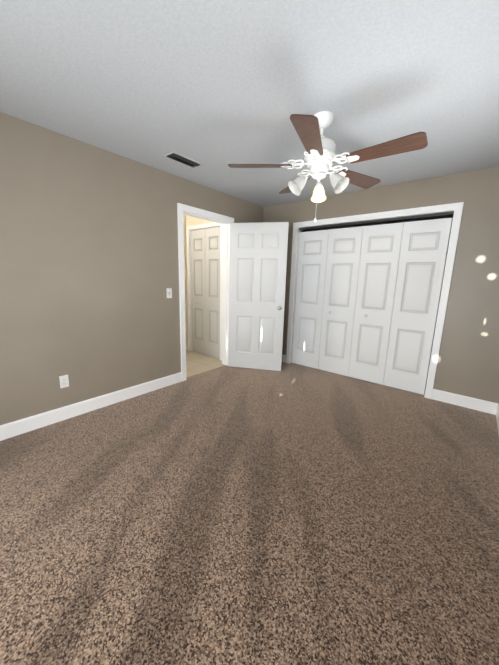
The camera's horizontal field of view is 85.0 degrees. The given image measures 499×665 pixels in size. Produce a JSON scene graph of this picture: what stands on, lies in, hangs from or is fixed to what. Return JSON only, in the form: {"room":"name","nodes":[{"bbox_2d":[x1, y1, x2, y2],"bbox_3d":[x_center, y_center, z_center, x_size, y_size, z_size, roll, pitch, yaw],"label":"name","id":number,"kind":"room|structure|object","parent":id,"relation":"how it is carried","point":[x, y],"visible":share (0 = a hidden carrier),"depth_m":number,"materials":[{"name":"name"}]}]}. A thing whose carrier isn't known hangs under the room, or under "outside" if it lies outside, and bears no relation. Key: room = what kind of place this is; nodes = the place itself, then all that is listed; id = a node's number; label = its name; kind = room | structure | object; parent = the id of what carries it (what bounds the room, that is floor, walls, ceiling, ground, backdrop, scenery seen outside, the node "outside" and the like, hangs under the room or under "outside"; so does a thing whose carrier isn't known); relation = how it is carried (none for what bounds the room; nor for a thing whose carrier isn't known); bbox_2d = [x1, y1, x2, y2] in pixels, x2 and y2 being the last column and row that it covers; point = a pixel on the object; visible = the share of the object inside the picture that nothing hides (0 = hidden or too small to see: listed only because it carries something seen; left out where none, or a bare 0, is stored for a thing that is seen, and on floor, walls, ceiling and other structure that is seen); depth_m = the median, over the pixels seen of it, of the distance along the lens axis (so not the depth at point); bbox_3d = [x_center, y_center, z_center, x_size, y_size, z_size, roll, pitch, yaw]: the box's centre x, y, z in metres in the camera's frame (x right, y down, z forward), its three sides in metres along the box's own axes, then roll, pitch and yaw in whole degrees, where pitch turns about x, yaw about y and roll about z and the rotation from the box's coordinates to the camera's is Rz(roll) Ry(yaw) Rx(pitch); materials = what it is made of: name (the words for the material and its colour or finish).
{"room":"empty bedroom","nodes":[
{"label":"empty bedroom","id":0,"kind":"room"},
{"bbox_2d":[0,112,263,424],"bbox_3d":[-1.222,-0.502,2.950,0.120,2.440,4.540,10,14,38],"label":"wall","id":1,"kind":"structure","parent":0,"point":[89,267],"depth_m":2.48,"materials":[{"name":"paint"}]},
{"bbox_2d":[59,375,68,387],"bbox_3d":[-1.690,0.451,2.482,0.007,0.115,0.070,10,14,38],"label":"electrical outlet","id":2,"kind":"object","parent":1,"relation":"attached to","point":[64,381],"visible":1,"depth_m":2.48,"materials":[{"name":"white plastic"}]},
{"bbox_2d":[0,372,181,440],"bbox_3d":[-1.713,0.750,2.516,0.014,0.125,2.624,10,14,38],"label":"baseboard","id":3,"kind":"structure","parent":1,"relation":"attached to","point":[22,426],"depth_m":2.61,"materials":[{"name":"white wood"}]},
{"bbox_2d":[166,288,171,297],"bbox_3d":[-0.942,-0.456,3.199,0.017,0.115,0.070,10,14,38],"label":"light switch","id":4,"kind":"object","parent":1,"relation":"attached to","point":[169,292],"visible":1,"depth_m":3.20,"materials":[{"name":"white plastic"}]},
{"bbox_2d":[177,203,233,380],"bbox_3d":[-0.604,-0.491,3.719,0.157,2.155,0.945,10,14,38],"label":"door frame","id":5,"kind":"structure","parent":1,"relation":"attached to","point":[224,220],"depth_m":3.52,"materials":[{"name":"white wood"}]},
{"bbox_2d":[228,222,288,370],"bbox_3d":[0.101,-0.470,3.889,0.736,2.060,0.418,10,14,38],"label":"door","id":6,"kind":"structure","parent":1,"relation":"in","point":[258,266],"depth_m":3.85,"materials":[{"name":"white wood"}]},
{"bbox_2d":[183,214,187,342],"bbox_3d":[-2.348,-0.637,3.485,0.120,2.440,3.960,10,14,38],"label":"wall","id":7,"kind":"structure","parent":0,"point":[184,216],"depth_m":4.82,"materials":[{"name":"beige paint"}]},
{"bbox_2d":[186,215,212,314],"bbox_3d":[-0.658,-0.804,4.568,1.100,2.440,0.120,10,14,38],"label":"wall","id":8,"kind":"structure","parent":0,"point":[189,220],"depth_m":4.57,"materials":[{"name":"beige paint"}]},
{"bbox_2d":[186,222,222,360],"bbox_3d":[-0.734,-0.657,4.532,0.870,2.160,0.070,10,14,38],"label":"trim","id":9,"kind":"structure","parent":8,"relation":"attached to","point":[189,229],"depth_m":4.54,"materials":[{"name":"white wood"}]},
{"bbox_2d":[191,227,219,357],"bbox_3d":[-0.745,-0.627,4.526,0.738,2.080,0.086,10,14,38],"label":"closet door","id":10,"kind":"structure","parent":8,"relation":"in","point":[205,267],"depth_m":4.53,"materials":[{"name":"white wood"}]},
{"bbox_2d":[0,362,498,664],"bbox_3d":[0.237,0.918,2.506,3.197,0.100,5.100,10,14,38],"label":"floor carpet","id":11,"kind":"object","parent":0,"point":[292,514],"visible":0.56,"depth_m":1.47,"materials":[{"name":"brown carpet"}]},
{"bbox_2d":[0,0,498,206],"bbox_3d":[0.071,-1.516,1.696,3.382,0.100,4.540,10,14,38],"label":"ceiling","id":12,"kind":"structure","parent":0,"point":[215,88],"depth_m":1.56,"materials":[{"name":"white paint"}]},
{"bbox_2d":[163,151,202,168],"bbox_3d":[-0.639,-1.661,2.636,0.160,0.015,0.350,10,14,38],"label":"ceiling vent","id":13,"kind":"object","parent":12,"relation":"in","point":[182,159],"visible":1,"depth_m":2.62,"materials":[{"name":"grey metal"}]},
{"bbox_2d":[228,111,427,221],"bbox_3d":[0.537,-1.146,1.927,1.214,0.691,1.273,10,14,38],"label":"ceiling fan","id":14,"kind":"object","parent":12,"relation":"hanging from","point":[320,158],"visible":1,"depth_m":1.84,"materials":[{"name":"brown wood"}]},
{"bbox_2d":[302,215,452,376],"bbox_3d":[1.714,-0.573,3.970,2.611,2.540,0.760,10,14,38],"label":"wall","id":15,"kind":"structure","parent":0,"point":[411,220],"depth_m":3.84,"materials":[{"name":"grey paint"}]},
{"bbox_2d":[263,166,498,404],"bbox_3d":[1.487,-0.555,3.585,3.262,2.440,0.120,10,14,38],"label":"wall","id":16,"kind":"structure","parent":0,"point":[468,362],"depth_m":2.89,"materials":[{"name":"paint"}]},
{"bbox_2d":[282,354,285,362],"bbox_3d":[0.386,0.401,4.581,0.540,0.125,0.014,10,14,38],"label":"baseboard","id":17,"kind":"structure","parent":16,"relation":"attached to","point":[283,356],"depth_m":4.44,"materials":[{"name":"white wood"}]},
{"bbox_2d":[292,211,453,394],"bbox_3d":[1.412,-0.388,3.636,1.847,2.066,0.091,10,14,38],"label":"closet doors","id":18,"kind":"structure","parent":16,"relation":"in","point":[366,302],"depth_m":3.50,"materials":[{"name":"white wood"}]},
{"bbox_2d":[286,202,463,398],"bbox_3d":[1.426,-0.420,3.645,1.991,2.150,0.141,10,14,38],"label":"trim","id":19,"kind":"structure","parent":16,"relation":"attached to","point":[457,208],"depth_m":3.14,"materials":[{"name":"white wood"}]},
{"bbox_2d":[431,389,496,414],"bbox_3d":[2.349,0.761,3.007,0.559,0.125,0.014,10,14,38],"label":"baseboard","id":20,"kind":"structure","parent":16,"relation":"attached to","point":[443,396],"depth_m":2.99,"materials":[{"name":"white wood"}]},
{"bbox_2d":[495,403,498,433],"bbox_3d":[1.215,1.087,1.194,0.014,0.125,4.300,10,14,38],"label":"baseboard","id":21,"kind":"structure","parent":16,"relation":"attached to","point":[497,407],"depth_m":2.72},
{"label":"outside","id":22,"kind":"structure","parent":0,"visible":0},
{"bbox_2d":[186,349,223,377],"bbox_3d":[-1.885,0.700,3.331,1.165,0.100,3.720,10,14,38],"label":"floor","id":23,"kind":"structure","parent":22,"point":[197,362],"depth_m":4.29,"materials":[{"name":"beige tile"}]}
]}

